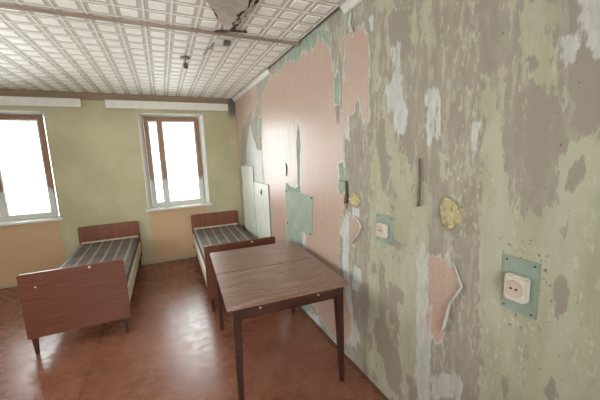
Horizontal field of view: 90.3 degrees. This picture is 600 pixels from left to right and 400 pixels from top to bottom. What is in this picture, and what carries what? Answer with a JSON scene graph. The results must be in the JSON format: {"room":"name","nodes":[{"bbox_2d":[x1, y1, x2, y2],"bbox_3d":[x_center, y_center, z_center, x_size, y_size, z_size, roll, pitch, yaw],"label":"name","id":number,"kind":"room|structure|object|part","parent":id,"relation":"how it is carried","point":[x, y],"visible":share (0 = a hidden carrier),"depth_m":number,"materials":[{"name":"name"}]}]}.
{"room":"dormitory","nodes":[
{"label":"dormitory","id":0,"kind":"room"},
{"bbox_2d":[0,89,242,284],"bbox_3d":[-2.797,-0.194,4.495,4.050,2.766,0.280,-6,9,-24],"label":"wall","id":1,"kind":"structure","parent":0,"point":[96,155],"depth_m":4.29,"materials":[{"name":"yellow paint"}]},
{"bbox_2d":[0,110,62,225],"bbox_3d":[-3.818,-0.418,3.957,0.980,1.465,0.340,-6,9,-24],"label":"window","id":2,"kind":"structure","parent":1,"relation":"in","point":[6,219],"depth_m":4.06,"materials":[{"name":"white paint"}]},
{"bbox_3d":[-3.758,-0.429,4.053,0.490,1.285,0.041,-6,9,-24],"label":"sash","id":3,"kind":"part","parent":2,"relation":"part of","materials":[{"name":"glass"}]},
{"bbox_3d":[-3.792,0.291,4.065,0.980,0.030,0.340,-6,9,-24],"label":"sill","id":4,"kind":"part","parent":2,"relation":"part of","materials":[{"name":"white paint"}]},
{"bbox_2d":[0,96,80,106],"bbox_3d":[-3.740,-1.231,3.714,1.690,0.110,0.084,-6,9,-24],"label":"rail","id":5,"kind":"object","parent":1,"relation":"attached to","point":[4,100],"visible":1,"depth_m":3.84,"materials":[{"name":"white paint"}]},
{"bbox_2d":[0,254,201,288],"bbox_3d":[-2.699,1.019,4.538,3.732,0.050,0.017,-6,9,-24],"label":"baseboard","id":6,"kind":"structure","parent":1,"relation":"attached to","point":[190,255],"depth_m":4.72,"materials":[{"name":"paint"}]},
{"bbox_2d":[105,100,227,110],"bbox_3d":[-1.950,-1.421,4.520,1.690,0.110,0.084,-6,9,-24],"label":"rail","id":7,"kind":"object","parent":1,"relation":"attached to","point":[128,104],"visible":1,"depth_m":4.45,"materials":[{"name":"white paint"}]},
{"bbox_2d":[137,113,211,211],"bbox_3d":[-1.992,-0.611,4.780,0.985,1.465,0.340,-6,9,-24],"label":"window","id":8,"kind":"structure","parent":1,"relation":"in","point":[144,119],"depth_m":4.75,"materials":[{"name":"white paint"}]},
{"bbox_3d":[-2.268,-0.587,4.724,0.132,1.285,0.041,-6,9,-24],"label":"sash","id":9,"kind":"part","parent":8,"relation":"part of","materials":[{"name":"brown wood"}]},
{"bbox_3d":[-1.965,0.098,4.888,0.985,0.030,0.340,-6,9,-24],"label":"sill","id":10,"kind":"part","parent":8,"relation":"part of","materials":[{"name":"white paint"}]},
{"bbox_3d":[-1.930,-0.623,4.876,0.492,1.285,0.041,-6,9,-24],"label":"sash","id":11,"kind":"part","parent":8,"relation":"part of","materials":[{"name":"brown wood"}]},
{"bbox_2d":[0,0,344,98],"bbox_3d":[-1.552,-1.194,1.434,4.100,0.262,6.590,-6,9,-24],"label":"ceiling","id":12,"kind":"structure","parent":0,"point":[39,51],"depth_m":2.47,"materials":[{"name":"tile"}]},
{"bbox_2d":[0,3,300,45],"bbox_3d":[-1.698,-1.170,1.819,3.745,0.022,0.030,-6,9,-24],"label":"trim","id":13,"kind":"structure","parent":12,"relation":"attached to","point":[2,5],"depth_m":2.06,"materials":[{"name":"brown wood"}]},
{"bbox_2d":[180,55,189,68],"bbox_3d":[-1.089,-1.306,2.839,0.089,0.102,0.089,-6,9,-24],"label":"holder","id":14,"kind":"object","parent":12,"relation":"hanging from","point":[185,65],"visible":1,"depth_m":2.83,"materials":[{"name":"black plastic"}]},
{"bbox_2d":[203,39,230,54],"bbox_3d":[-0.731,-1.318,2.602,0.132,0.032,0.400,-8,11,-35],"label":"junction box","id":15,"kind":"object","parent":12,"relation":"attached to","point":[219,42],"visible":1,"depth_m":2.46,"materials":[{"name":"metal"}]},
{"bbox_2d":[0,257,383,399],"bbox_3d":[-1.436,1.479,1.865,3.750,0.150,6.000,-6,9,-24],"label":"floor","id":16,"kind":"structure","parent":0,"point":[174,347],"depth_m":2.49,"materials":[{"name":"brown wood"}]},
{"bbox_2d":[16,221,142,354],"bbox_3d":[-2.371,0.819,3.535,0.765,0.722,1.990,-6,9,-24],"label":"bed","id":17,"kind":"object","parent":16,"relation":"on","point":[90,288],"visible":1,"depth_m":2.69,"materials":[{"name":"paint"}]},
{"bbox_3d":[-2.258,1.251,2.560,0.042,0.152,0.025,-6,9,-24],"label":"leg","id":18,"kind":"part","parent":17,"relation":"part of","materials":[{"name":"brown wood"}]},
{"bbox_3d":[-1.964,0.863,2.643,0.765,0.572,0.022,-6,9,-24],"label":"footboard","id":19,"kind":"part","parent":17,"relation":"part of","materials":[{"name":"red wood"}]},
{"bbox_3d":[-2.784,0.629,4.409,0.765,0.565,0.022,-6,9,-24],"label":"headboard","id":20,"kind":"part","parent":17,"relation":"part of","materials":[{"name":"red wood"}]},
{"bbox_3d":[-1.645,1.187,2.836,0.042,0.152,0.025,-6,9,-24],"label":"leg","id":21,"kind":"part","parent":17,"relation":"part of","materials":[{"name":"brown wood"}]},
{"bbox_3d":[-2.036,0.816,3.692,0.020,0.145,1.939,-6,9,-24],"label":"rail","id":22,"kind":"part","parent":17,"relation":"part of","materials":[{"name":"paint"}]},
{"bbox_2d":[191,210,274,311],"bbox_3d":[-1.012,0.676,4.138,0.765,0.722,1.991,-6,9,-23],"label":"bed","id":23,"kind":"object","parent":16,"relation":"on","point":[213,232],"visible":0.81,"depth_m":4.25,"materials":[{"name":"red wood"}]},
{"bbox_3d":[-1.349,0.744,4.001,0.020,0.145,1.939,-6,9,-23],"label":"rail","id":24,"kind":"part","parent":23,"relation":"part of","materials":[{"name":"paint"}]},
{"bbox_3d":[-0.919,1.110,3.162,0.042,0.152,0.025,-6,9,-23],"label":"leg","id":25,"kind":"part","parent":23,"relation":"part of","materials":[{"name":"brown wood"}]},
{"bbox_3d":[-1.409,0.485,5.020,0.765,0.565,0.022,-6,9,-23],"label":"headboard","id":26,"kind":"part","parent":23,"relation":"part of","materials":[{"name":"red wood"}]},
{"bbox_3d":[-0.623,0.723,3.239,0.765,0.572,0.022,-6,9,-23],"label":"footboard","id":27,"kind":"part","parent":23,"relation":"part of","materials":[{"name":"red wood"}]},
{"bbox_2d":[241,166,256,238],"bbox_3d":[-0.790,0.204,4.703,0.011,1.470,0.680,-6,9,-24],"label":"sheet","id":28,"kind":"object","parent":16,"relation":"on","point":[247,171],"visible":0.64,"depth_m":4.63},
{"bbox_2d":[254,181,271,237],"bbox_3d":[-0.515,0.393,4.110,0.033,1.255,0.645,-6,9,-24],"label":"sheet","id":29,"kind":"object","parent":16,"relation":"on","point":[261,191],"visible":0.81,"depth_m":4.04,"materials":[{"name":"metal"}]},
{"bbox_2d":[210,241,349,399],"bbox_3d":[-0.233,0.892,2.436,0.817,0.750,1.116,-5,9,-21],"label":"dining table","id":30,"kind":"object","parent":16,"relation":"on","point":[255,281],"visible":1,"depth_m":2.08,"materials":[{"name":"brown wood"}]},
{"bbox_3d":[-0.738,0.871,2.773,0.054,0.728,0.056,-5,9,-21],"label":"leg","id":31,"kind":"part","parent":30,"relation":"part of","materials":[{"name":"brown wood"}]},
{"bbox_3d":[-0.373,0.997,1.854,0.054,0.728,0.056,-5,9,-21],"label":"leg","id":32,"kind":"part","parent":30,"relation":"part of","materials":[{"name":"brown wood"}]},
{"bbox_3d":[0.274,0.935,2.102,0.054,0.728,0.056,-5,9,-21],"label":"leg","id":33,"kind":"part","parent":30,"relation":"part of","materials":[{"name":"brown wood"}]},
{"bbox_2d":[234,0,599,399],"bbox_3d":[0.262,-0.072,2.445,0.196,2.616,6.000,-6,9,-24],"label":"wall","id":34,"kind":"structure","parent":0,"point":[492,107],"depth_m":1.39,"materials":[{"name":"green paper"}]},
{"bbox_2d":[232,69,269,101],"bbox_3d":[-0.728,-1.536,4.119,0.040,0.046,1.798,-6,9,-24],"label":"trim","id":35,"kind":"structure","parent":34,"relation":"attached to","point":[266,72],"depth_m":3.86,"materials":[{"name":"white plastic"}]},
{"bbox_2d":[285,190,312,235],"bbox_3d":[-0.014,0.116,2.965,0.011,0.378,0.646,-6,9,-24],"label":"wall panel","id":36,"kind":"object","parent":34,"relation":"attached to","point":[299,207],"visible":1,"depth_m":2.92,"materials":[{"name":"green paint"}]},
{"bbox_2d":[298,307,388,399],"bbox_3d":[0.255,1.214,2.615,0.015,0.024,6.000,-6,9,-24],"label":"baseboard","id":37,"kind":"structure","parent":34,"relation":"attached to","point":[350,361],"depth_m":2.31,"materials":[{"name":"brown paint"}]},
{"bbox_2d":[339,0,361,13],"bbox_3d":[0.839,-1.081,0.745,0.040,0.046,2.698,-6,9,-24],"label":"trim","id":38,"kind":"structure","parent":34,"relation":"attached to","point":[347,4],"depth_m":1.89,"materials":[{"name":"white plastic"}]},
{"bbox_2d":[348,192,360,207],"bbox_3d":[0.374,0.003,2.050,0.036,0.107,0.130,-6,9,-24],"label":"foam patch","id":39,"kind":"object","parent":34,"relation":"attached to","point":[354,200],"visible":1,"depth_m":2.04,"materials":[{"name":"yellow plastic"}]},
{"bbox_2d":[376,213,393,245],"bbox_3d":[0.496,0.179,1.803,0.046,0.175,0.145,-6,9,-24],"label":"wall socket","id":40,"kind":"object","parent":34,"relation":"attached to","point":[384,223],"visible":1,"depth_m":1.78,"materials":[{"name":"grey paint"}]},
{"bbox_2d":[439,197,461,230],"bbox_3d":[0.681,0.064,1.373,0.045,0.158,0.113,-6,9,-24],"label":"foam patch","id":41,"kind":"object","parent":34,"relation":"attached to","point":[450,215],"visible":1,"depth_m":1.36,"materials":[{"name":"yellow plastic"}]},
{"bbox_2d":[500,254,540,319],"bbox_3d":[0.825,0.313,1.103,0.046,0.210,0.124,-6,9,-24],"label":"wall socket","id":42,"kind":"object","parent":34,"relation":"attached to","point":[520,277],"visible":1,"depth_m":1.09,"materials":[{"name":"grey paint"}]}
]}

